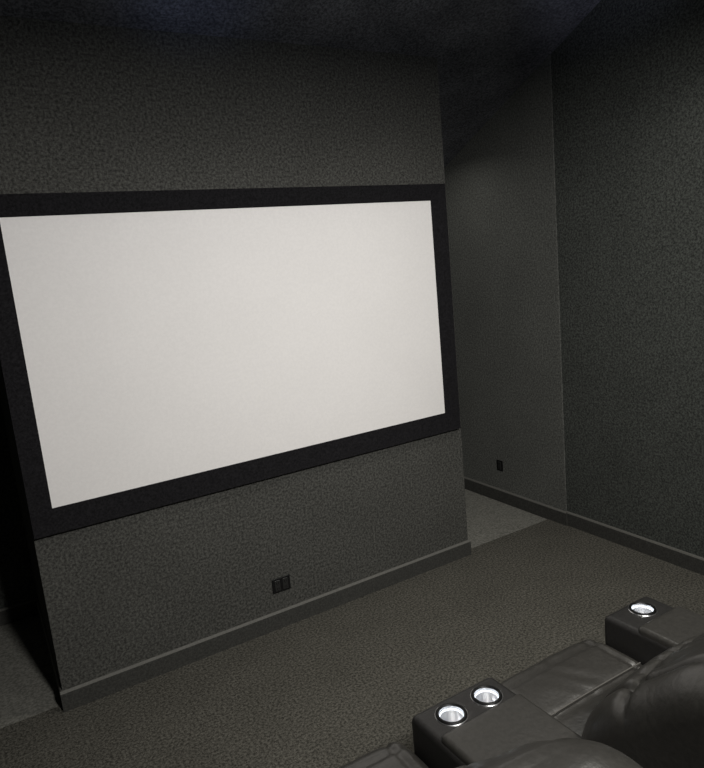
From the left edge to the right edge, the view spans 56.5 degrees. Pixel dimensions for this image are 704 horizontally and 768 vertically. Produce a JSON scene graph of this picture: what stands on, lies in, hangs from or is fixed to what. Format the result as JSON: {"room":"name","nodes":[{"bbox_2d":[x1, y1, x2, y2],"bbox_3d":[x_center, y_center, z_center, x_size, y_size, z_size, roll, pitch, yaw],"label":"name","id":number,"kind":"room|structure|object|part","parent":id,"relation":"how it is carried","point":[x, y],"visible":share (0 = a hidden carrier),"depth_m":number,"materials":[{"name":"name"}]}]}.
{"room":"home theater","nodes":[
{"label":"home theater","id":0,"kind":"room"},
{"bbox_2d":[0,404,37,608],"bbox_3d":[-1.108,-0.042,4.824,4.705,2.932,0.120,-11,12,-29],"label":"wall","id":1,"kind":"structure","parent":0,"point":[17,583],"depth_m":4.23,"materials":[{"name":"paint"}]},
{"bbox_2d":[0,598,37,625],"bbox_3d":[-2.470,1.550,4.128,0.916,0.110,0.013,-11,12,-29],"label":"baseboard","id":2,"kind":"structure","parent":1,"relation":"attached to","point":[26,609],"depth_m":4.29,"materials":[{"name":"paint"}]},
{"bbox_2d":[36,598,62,707],"bbox_3d":[-1.774,1.538,3.833,0.013,0.110,1.224,-11,12,-29],"label":"baseboard","id":3,"kind":"structure","parent":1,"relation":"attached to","point":[54,668],"depth_m":3.72,"materials":[{"name":"paint"}]},
{"bbox_2d":[0,16,467,690],"bbox_3d":[-0.766,-0.245,4.195,2.667,3.291,1.260,-11,12,-29],"label":"wall","id":4,"kind":"structure","parent":0,"point":[84,107],"depth_m":3.51,"materials":[{"name":"paint"}]},
{"bbox_3d":[-1.556,-0.050,3.026,0.101,1.596,0.034,-11,12,-29],"label":"frame","id":5,"kind":"part","parent":4,"relation":"part of","materials":[{"name":"black fabric"}]},
{"bbox_3d":[-0.542,-0.997,3.516,2.636,0.099,0.034,-11,12,-29],"label":"frame","id":6,"kind":"part","parent":4,"relation":"part of","materials":[{"name":"black fabric"}]},
{"bbox_3d":[-0.473,-0.264,3.649,2.636,1.596,0.034,-11,12,-29],"label":"projector screen","id":7,"kind":"part","parent":4,"relation":"part of","materials":[{"name":"white fabric"}]},
{"bbox_3d":[-0.406,0.457,3.780,2.636,0.125,0.034,-11,12,-29],"label":"frame","id":8,"kind":"part","parent":4,"relation":"part of","materials":[{"name":"black fabric"}]},
{"bbox_2d":[60,539,471,711],"bbox_3d":[-0.313,1.378,3.965,2.693,0.110,0.013,-11,12,-29],"label":"baseboard","id":9,"kind":"structure","parent":4,"relation":"attached to","point":[74,697],"depth_m":3.79,"materials":[{"name":"paint"}]},
{"bbox_2d":[272,574,290,593],"bbox_3d":[-0.418,1.187,3.879,0.116,0.090,0.011,-11,12,-29],"label":"wall outlet","id":10,"kind":"object","parent":4,"relation":"attached to","point":[280,584],"visible":1,"depth_m":3.88,"materials":[{"name":"black plastic"}]},
{"bbox_3d":[0.605,-0.477,4.269,0.112,1.596,0.034,-11,12,-29],"label":"frame","id":11,"kind":"part","parent":4,"relation":"part of","materials":[{"name":"black fabric"}]},
{"bbox_2d":[0,0,600,167],"bbox_3d":[0.586,-1.636,1.334,4.705,1.321,7.224,-11,12,-29],"label":"ceiling","id":12,"kind":"structure","parent":0,"point":[484,51],"depth_m":3.73,"materials":[{"name":"paint"}]},
{"bbox_2d":[0,489,703,767],"bbox_3d":[0.901,1.737,1.945,4.465,0.100,7.224,-11,12,-29],"label":"floor","id":13,"kind":"structure","parent":0,"point":[332,688],"depth_m":3.51,"materials":[{"name":"carpet"}]},
{"bbox_2d":[339,597,703,767],"bbox_3d":[0.579,1.166,1.886,2.130,1.099,1.162,-11,12,-29],"label":"reclining loveseat","id":14,"kind":"object","parent":13,"relation":"on","point":[634,699],"visible":1,"depth_m":2.06,"materials":[{"name":"leather"}]},
{"bbox_2d":[339,742,428,767],"bbox_3d":[0.111,1.462,1.804,0.620,0.374,0.885,-11,12,-29],"label":"seat cushion","id":15,"kind":"object","parent":14,"relation":"on","point":[395,755],"depth_m":2.14,"materials":[{"name":"leather"}]},
{"bbox_2d":[439,706,463,721],"bbox_3d":[0.331,1.121,2.169,0.084,0.065,0.084,-11,12,-29],"label":"cup holder","id":16,"kind":"object","parent":14,"relation":"on","point":[446,713],"depth_m":2.20,"materials":[{"name":"silver metal"}]},
{"bbox_2d":[474,687,498,701],"bbox_3d":[0.463,1.095,2.245,0.084,0.065,0.084,-11,12,-29],"label":"cup holder","id":17,"kind":"object","parent":14,"relation":"on","point":[481,694],"depth_m":2.28,"materials":[{"name":"silver metal"}]},
{"bbox_3d":[0.567,1.121,1.903,0.344,0.044,0.565,-11,12,-29],"label":"console lid","id":18,"kind":"part","parent":14,"relation":"part of","materials":[{"name":"leather"}]},
{"bbox_3d":[0.275,1.196,1.412,0.615,0.933,0.658,-11,12,-29],"label":"seat","id":19,"kind":"part","parent":14,"relation":"part of","materials":[{"name":"leather"}]},
{"bbox_2d":[501,639,641,736],"bbox_3d":[0.948,1.297,2.286,0.600,0.374,0.885,-11,12,-29],"label":"seat cushion","id":20,"kind":"object","parent":14,"relation":"on","point":[569,683],"depth_m":2.44,"materials":[{"name":"leather"}]},
{"bbox_3d":[1.396,1.237,2.383,0.270,0.555,0.930,-11,12,-29],"label":"arm","id":21,"kind":"part","parent":14,"relation":"part of","materials":[{"name":"leather"}]},
{"bbox_3d":[1.094,1.065,1.887,0.695,0.933,0.658,-11,12,-29],"label":"seat","id":22,"kind":"part","parent":14,"relation":"part of","materials":[{"name":"leather"}]},
{"bbox_2d":[631,603,653,612],"bbox_3d":[1.189,0.948,2.680,0.084,0.065,0.084,-11,12,-29],"label":"cup holder","id":23,"kind":"object","parent":14,"relation":"on","point":[635,607],"depth_m":2.71,"materials":[{"name":"silver metal"}]},
{"bbox_2d":[444,0,703,557],"bbox_3d":[2.674,-0.576,2.720,0.132,4.033,7.224,-11,12,-29],"label":"wall","id":24,"kind":"structure","parent":0,"point":[628,80],"depth_m":4.39,"materials":[{"name":"paint"}]},
{"bbox_2d":[497,460,502,470],"bbox_3d":[1.240,0.684,5.498,0.011,0.090,0.070,-11,12,-29],"label":"wall outlet","id":25,"kind":"object","parent":24,"relation":"attached to","point":[499,463],"visible":1,"depth_m":5.49,"materials":[{"name":"black plastic"}]},
{"bbox_2d":[464,476,703,574],"bbox_3d":[2.788,1.259,3.018,0.025,0.110,7.224,-11,12,-29],"label":"baseboard","id":26,"kind":"structure","parent":24,"relation":"attached to","point":[680,558],"depth_m":4.73,"materials":[{"name":"paint"}]}
]}

